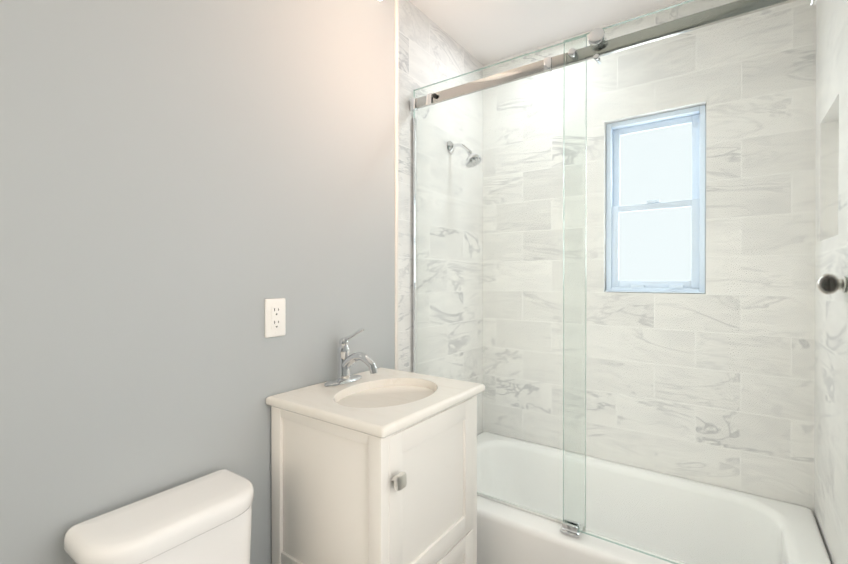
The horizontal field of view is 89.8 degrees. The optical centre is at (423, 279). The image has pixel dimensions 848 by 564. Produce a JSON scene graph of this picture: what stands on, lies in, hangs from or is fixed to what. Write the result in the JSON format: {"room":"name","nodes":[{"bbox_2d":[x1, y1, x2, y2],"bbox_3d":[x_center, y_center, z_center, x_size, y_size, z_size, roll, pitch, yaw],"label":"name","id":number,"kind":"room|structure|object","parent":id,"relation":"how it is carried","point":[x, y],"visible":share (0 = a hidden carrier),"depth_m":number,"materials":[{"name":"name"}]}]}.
{"room":"bathroom","nodes":[
{"label":"bathroom","id":0,"kind":"room"},
{"bbox_2d":[0,0,394,563],"bbox_3d":[-0.947,0.033,0.680,0.120,2.419,2.678,0,0,36],"label":"wall","id":1,"kind":"structure","parent":0,"point":[188,188],"depth_m":1.05,"materials":[{"name":"grey paint"}]},
{"bbox_2d":[265,298,285,337],"bbox_3d":[-0.443,0.115,1.272,0.009,0.115,0.070,0,0,36],"label":"electrical outlet plate","id":2,"kind":"object","parent":1,"relation":"attached to","point":[275,317],"visible":1,"depth_m":1.27,"materials":[{"name":"plastic"}]},
{"bbox_2d":[395,0,397,369],"bbox_3d":[-0.119,0.029,1.747,0.026,2.419,0.022,0,0,36],"label":"trim","id":3,"kind":"structure","parent":1,"relation":"attached to","point":[396,184],"depth_m":1.74,"materials":[{"name":"stone"}]},
{"bbox_2d":[398,0,482,434],"bbox_3d":[0.061,0.027,2.090,0.120,2.419,0.745,0,0,36],"label":"tiled wall","id":4,"kind":"structure","parent":0,"point":[430,52],"depth_m":2.00,"materials":[{"name":"tile"}]},
{"bbox_2d":[447,141,481,167],"bbox_3d":[0.198,-0.602,2.028,0.168,0.143,0.086,0,0,36],"label":"shower head","id":5,"kind":"object","parent":4,"relation":"attached to","point":[473,159],"depth_m":2.01},
{"bbox_2d":[408,0,682,64],"bbox_3d":[-0.090,-1.226,0.595,1.606,0.100,3.785,0,0,36],"label":"ceiling","id":6,"kind":"structure","parent":0,"point":[483,32],"depth_m":1.94,"materials":[{"name":"white paint"}]},
{"bbox_2d":[483,0,815,513],"bbox_3d":[0.946,0.027,2.051,1.606,2.419,0.220,0,0,36],"label":"tiled wall","id":7,"kind":"structure","parent":0,"point":[695,454],"depth_m":1.83,"materials":[{"name":"tile"}]},
{"bbox_2d":[605,105,705,293],"bbox_3d":[1.033,-0.337,1.915,0.392,0.792,0.096,0,0,36],"label":"window","id":8,"kind":"structure","parent":7,"relation":"in","point":[676,273],"depth_m":1.92,"materials":[{"name":"glass"}]},
{"bbox_2d":[814,0,847,563],"bbox_3d":[1.270,0.031,1.226,0.120,2.419,0.745,0,0,36],"label":"tiled wall","id":9,"kind":"structure","parent":0,"point":[829,366],"depth_m":1.34,"materials":[{"name":"tile"}]},
{"bbox_2d":[817,274,846,294],"bbox_3d":[1.120,0.014,1.171,0.056,0.058,0.058,0,0,36],"label":"door knob","id":10,"kind":"object","parent":9,"relation":"attached to","point":[829,282],"depth_m":1.16,"materials":[{"name":"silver metal"}]},
{"bbox_3d":[-0.090,1.293,0.606,1.606,0.100,3.785,0,0,36],"label":"floor","id":11,"kind":"structure","parent":0,"visible":0},
{"bbox_2d":[64,469,253,563],"bbox_3d":[-0.357,0.869,0.800,0.667,0.748,0.374,0,0,36],"label":"toilet","id":12,"kind":"object","parent":11,"relation":"on","point":[206,519],"visible":0.98,"depth_m":0.90,"materials":[{"name":"white ceramic"}]},
{"bbox_2d":[266,328,484,563],"bbox_3d":[-0.127,0.699,1.319,0.468,1.083,0.511,0,0,36],"label":"bathroom vanity","id":13,"kind":"object","parent":11,"relation":"on","point":[374,464],"visible":1,"depth_m":1.18,"materials":[{"name":"paint"}]},
{"bbox_2d":[477,432,830,563],"bbox_3d":[0.665,1.038,1.663,1.358,0.400,0.737,0,0,36],"label":"bathtub","id":14,"kind":"object","parent":11,"relation":"on","point":[507,534],"visible":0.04,"depth_m":1.71,"materials":[{"name":"white ceramic"}]},
{"bbox_2d":[410,0,847,563],"bbox_3d":[0.495,0.015,1.419,1.358,1.646,0.076,0,0,36],"label":"sliding shower door","id":15,"kind":"structure","parent":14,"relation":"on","point":[598,48],"depth_m":1.36,"materials":[{"name":"glass"}]}
]}

